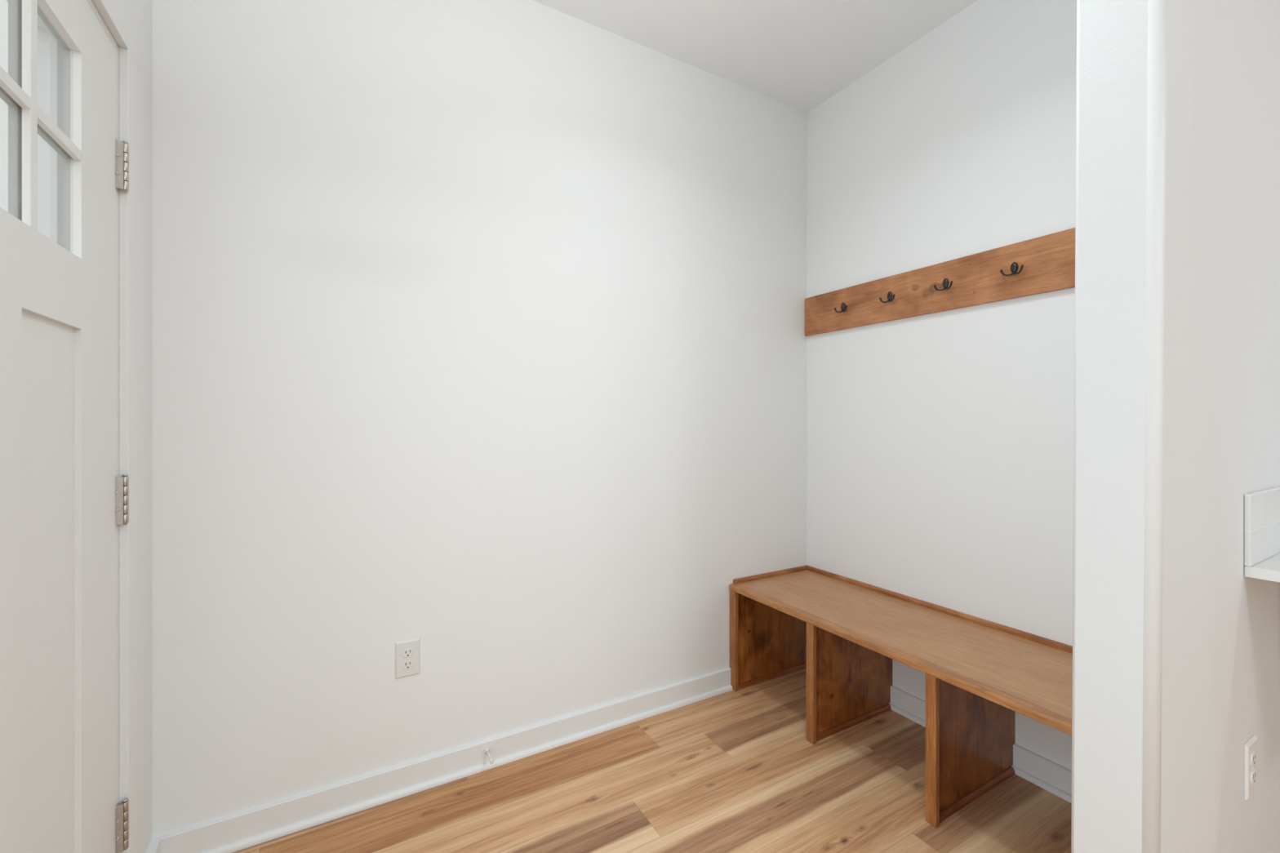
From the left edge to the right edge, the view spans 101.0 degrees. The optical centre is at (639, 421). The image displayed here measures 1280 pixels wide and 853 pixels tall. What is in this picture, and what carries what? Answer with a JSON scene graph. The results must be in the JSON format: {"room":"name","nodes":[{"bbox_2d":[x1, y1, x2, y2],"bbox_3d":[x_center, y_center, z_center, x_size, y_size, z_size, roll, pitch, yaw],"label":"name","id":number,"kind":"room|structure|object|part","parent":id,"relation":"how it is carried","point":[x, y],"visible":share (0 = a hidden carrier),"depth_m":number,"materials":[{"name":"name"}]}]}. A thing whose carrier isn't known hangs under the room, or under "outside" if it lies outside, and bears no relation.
{"room":"entryway","nodes":[
{"label":"entryway","id":0,"kind":"room"},
{"bbox_2d":[0,0,8,212],"bbox_3d":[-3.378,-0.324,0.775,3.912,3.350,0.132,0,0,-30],"label":"window pane","id":1,"kind":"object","parent":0,"point":[3,3],"depth_m":1.57,"materials":[{"name":"glass"}]},
{"bbox_2d":[91,0,152,852],"bbox_3d":[0.223,-0.161,-1.389,0.140,2.763,6.369,0,0,-30],"label":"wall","id":2,"kind":"structure","parent":0,"point":[142,10],"depth_m":1.36,"materials":[{"name":"white paint"}]},
{"bbox_2d":[0,0,128,852],"bbox_3d":[-0.956,0.178,0.780,0.064,2.017,0.932,0,0,-30],"label":"door","id":3,"kind":"structure","parent":2,"relation":"in","point":[63,500],"depth_m":0.96,"materials":[{"name":"white paint"}]},
{"bbox_2d":[0,0,80,230],"bbox_3d":[-0.945,-0.513,0.775,0.011,0.398,0.552,0,0,-30],"label":"grille","id":4,"kind":"object","parent":3,"relation":"attached to","point":[19,89],"depth_m":0.86,"materials":[{"name":"white paint"}]},
{"bbox_3d":[-1.036,0.386,0.914,0.012,1.130,0.222,0,0,-30],"label":"recessed panel","id":5,"kind":"part","parent":3,"relation":"part of","materials":[{"name":"white paint"}]},
{"bbox_2d":[6,0,140,852],"bbox_3d":[-0.994,0.124,0.748,0.156,2.154,1.126,0,0,-30],"label":"door frame","id":6,"kind":"structure","parent":2,"relation":"attached to","point":[117,15],"depth_m":1.20,"materials":[{"name":"white paint"}]},
{"bbox_2d":[146,835,161,852],"bbox_3d":[-1.252,1.156,1.342,0.020,0.089,0.163,0,0,-30],"label":"baseboard","id":7,"kind":"structure","parent":2,"relation":"attached to","point":[154,846],"depth_m":1.39,"materials":[{"name":"white paint"}]},
{"bbox_2d":[152,0,806,838],"bbox_3d":[-0.278,-0.161,2.065,2.730,2.763,0.120,0,0,-30],"label":"wall","id":8,"kind":"structure","parent":0,"point":[478,336],"depth_m":1.77,"materials":[{"name":"white paint"}]},
{"bbox_2d":[395,637,420,679],"bbox_3d":[-0.755,0.770,1.717,0.075,0.118,0.008,0,0,-30],"label":"wall outlet","id":9,"kind":"object","parent":8,"relation":"attached to","point":[407,652],"visible":1,"depth_m":1.71,"materials":[{"name":"white plastic"}]},
{"bbox_2d":[402,659,413,670],"bbox_3d":[-0.754,0.790,1.715,0.034,0.028,0.003,0,0,-30],"label":"receptacle","id":10,"kind":"object","parent":9,"relation":"attached to","point":[407,664],"depth_m":1.71,"materials":[{"name":"white plastic"}]},
{"bbox_2d":[402,648,413,657],"bbox_3d":[-0.754,0.751,1.715,0.034,0.028,0.003,0,0,-30],"label":"receptacle","id":11,"kind":"object","parent":9,"relation":"attached to","point":[406,652],"depth_m":1.71,"materials":[{"name":"white plastic"}]},
{"bbox_2d":[160,667,733,852],"bbox_3d":[-0.219,1.156,2.013,2.440,0.089,0.028,0,0,-30],"label":"baseboard","id":12,"kind":"structure","parent":8,"relation":"attached to","point":[242,830],"depth_m":1.73,"materials":[{"name":"white paint"}]},
{"bbox_2d":[484,747,493,764],"bbox_3d":[-0.514,1.141,1.801,0.019,0.019,0.074,0,0,-30],"label":"door stop","id":13,"kind":"object","parent":12,"relation":"attached to","point":[486,750],"visible":1,"depth_m":1.80,"materials":[{"name":"white plastic"}]},
{"bbox_3d":[-0.516,1.141,1.803,0.010,0.010,0.051,0,0,-30],"label":"rod","id":14,"kind":"part","parent":13,"relation":"part of","materials":[{"name":"white plastic"}]},
{"bbox_2d":[232,667,1071,852],"bbox_3d":[2.655,1.201,0.047,5.748,0.001,6.500,0,0,-30],"label":"floor","id":15,"kind":"structure","parent":0,"point":[731,771],"depth_m":1.67,"materials":[{"name":"brown wood"}]},
{"bbox_2d":[728,564,1072,827],"bbox_3d":[0.964,0.958,1.901,0.498,0.486,1.399,0,0,-30],"label":"storage bench","id":16,"kind":"object","parent":15,"relation":"on","point":[847,633],"visible":0.84,"depth_m":1.85,"materials":[{"name":"brown wood"}]},
{"bbox_3d":[0.625,0.724,2.506,0.460,0.019,0.012,0,0,-30],"label":"seat edge trim","id":17,"kind":"part","parent":16,"relation":"part of","materials":[{"name":"brown wood"}]},
{"bbox_3d":[0.619,0.979,2.486,0.456,0.444,0.012,0,0,-30],"label":"divider panel","id":18,"kind":"part","parent":16,"relation":"part of","materials":[{"name":"brown wood"}]},
{"bbox_3d":[0.628,1.191,2.477,0.449,0.019,0.012,0,0,-30],"label":"shoe molding","id":19,"kind":"part","parent":16,"relation":"part of","materials":[{"name":"brown wood"}]},
{"bbox_3d":[0.849,1.191,2.094,0.449,0.019,0.012,0,0,-30],"label":"shoe molding","id":20,"kind":"part","parent":16,"relation":"part of","materials":[{"name":"brown wood"}]},
{"bbox_3d":[0.851,0.978,2.111,0.485,0.446,0.014,0,0,-30],"label":"divider panel","id":21,"kind":"part","parent":16,"relation":"part of","materials":[{"name":"brown wood"}]},
{"bbox_3d":[0.980,0.743,1.910,0.460,0.019,1.398,0,0,-30],"label":"seat","id":22,"kind":"part","parent":16,"relation":"part of","materials":[{"name":"brown wood"}]},
{"bbox_3d":[1.175,0.724,2.022,0.012,0.019,1.399,0,0,-30],"label":"seat edge trim","id":23,"kind":"part","parent":16,"relation":"part of","materials":[{"name":"brown wood"}]},
{"bbox_3d":[1.082,0.978,1.708,0.485,0.446,0.014,0,0,-30],"label":"divider panel","id":24,"kind":"part","parent":16,"relation":"part of","materials":[{"name":"brown wood"}]},
{"bbox_3d":[1.079,1.191,1.691,0.449,0.019,0.012,0,0,-30],"label":"shoe molding","id":25,"kind":"part","parent":16,"relation":"part of","materials":[{"name":"brown wood"}]},
{"bbox_2d":[533,0,977,112],"bbox_3d":[2.629,-1.592,0.061,5.778,0.100,6.489,0,0,-30],"label":"ceiling","id":26,"kind":"structure","parent":0,"point":[797,54],"depth_m":2.09,"materials":[{"name":"white paint"}]},
{"bbox_2d":[806,0,1076,769],"bbox_3d":[1.247,-0.161,2.030,0.120,2.763,1.459,0,0,-30],"label":"wall","id":27,"kind":"structure","parent":0,"point":[940,445],"depth_m":2.02,"materials":[{"name":"white paint"}]},
{"bbox_2d":[804,227,1075,336],"bbox_3d":[1.164,-0.519,2.012,0.042,0.185,1.399,0,0,-30],"label":"coat rack","id":28,"kind":"object","parent":27,"relation":"attached to","point":[1045,264],"visible":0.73,"depth_m":1.98,"materials":[{"name":"brown wood"}]},
{"bbox_2d":[888,685,1071,803],"bbox_3d":[1.172,1.156,2.013,0.028,0.089,1.385,0,0,-30],"label":"baseboard","id":29,"kind":"structure","parent":27,"relation":"attached to","point":[1051,776],"depth_m":1.78,"materials":[{"name":"white paint"}]},
{"bbox_2d":[1071,0,1279,852],"bbox_3d":[2.583,-0.161,1.941,3.988,2.763,0.138,0,0,-30],"label":"wall partition","id":30,"kind":"structure","parent":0,"point":[1176,651],"depth_m":0.97,"materials":[{"name":"white paint"}]},
{"bbox_2d":[1244,734,1257,799],"bbox_3d":[1.334,0.754,1.151,0.075,0.118,0.008,0,0,-30],"label":"wall outlet","id":31,"kind":"object","parent":30,"relation":"attached to","point":[1251,746],"visible":1,"depth_m":1.14,"materials":[{"name":"white plastic"}]},
{"bbox_2d":[1250,768,1256,785],"bbox_3d":[1.335,0.773,1.149,0.034,0.028,0.003,0,0,-30],"label":"receptacle","id":32,"kind":"object","parent":31,"relation":"attached to","point":[1253,771],"depth_m":1.14,"materials":[{"name":"white plastic"}]},
{"bbox_2d":[1250,751,1256,767],"bbox_3d":[1.335,0.734,1.149,0.034,0.028,0.003,0,0,-30],"label":"receptacle","id":33,"kind":"object","parent":31,"relation":"attached to","point":[1253,753],"depth_m":1.14,"materials":[{"name":"white plastic"}]},
{"bbox_2d":[1244,486,1279,566],"bbox_3d":[2.258,0.233,1.680,2.210,0.155,0.009,0,0,-30],"label":"tile backsplash","id":34,"kind":"structure","parent":30,"relation":"attached to","point":[1261,508],"depth_m":1.17,"materials":[{"name":"tile"}]},
{"bbox_2d":[1244,552,1279,582],"bbox_3d":[2.410,0.446,1.415,2.210,0.270,0.619,0,0,-30],"label":"countertop","id":35,"kind":"structure","parent":30,"relation":"attached to","point":[1268,569],"depth_m":1.12,"materials":[{"name":"stone"}]}
]}

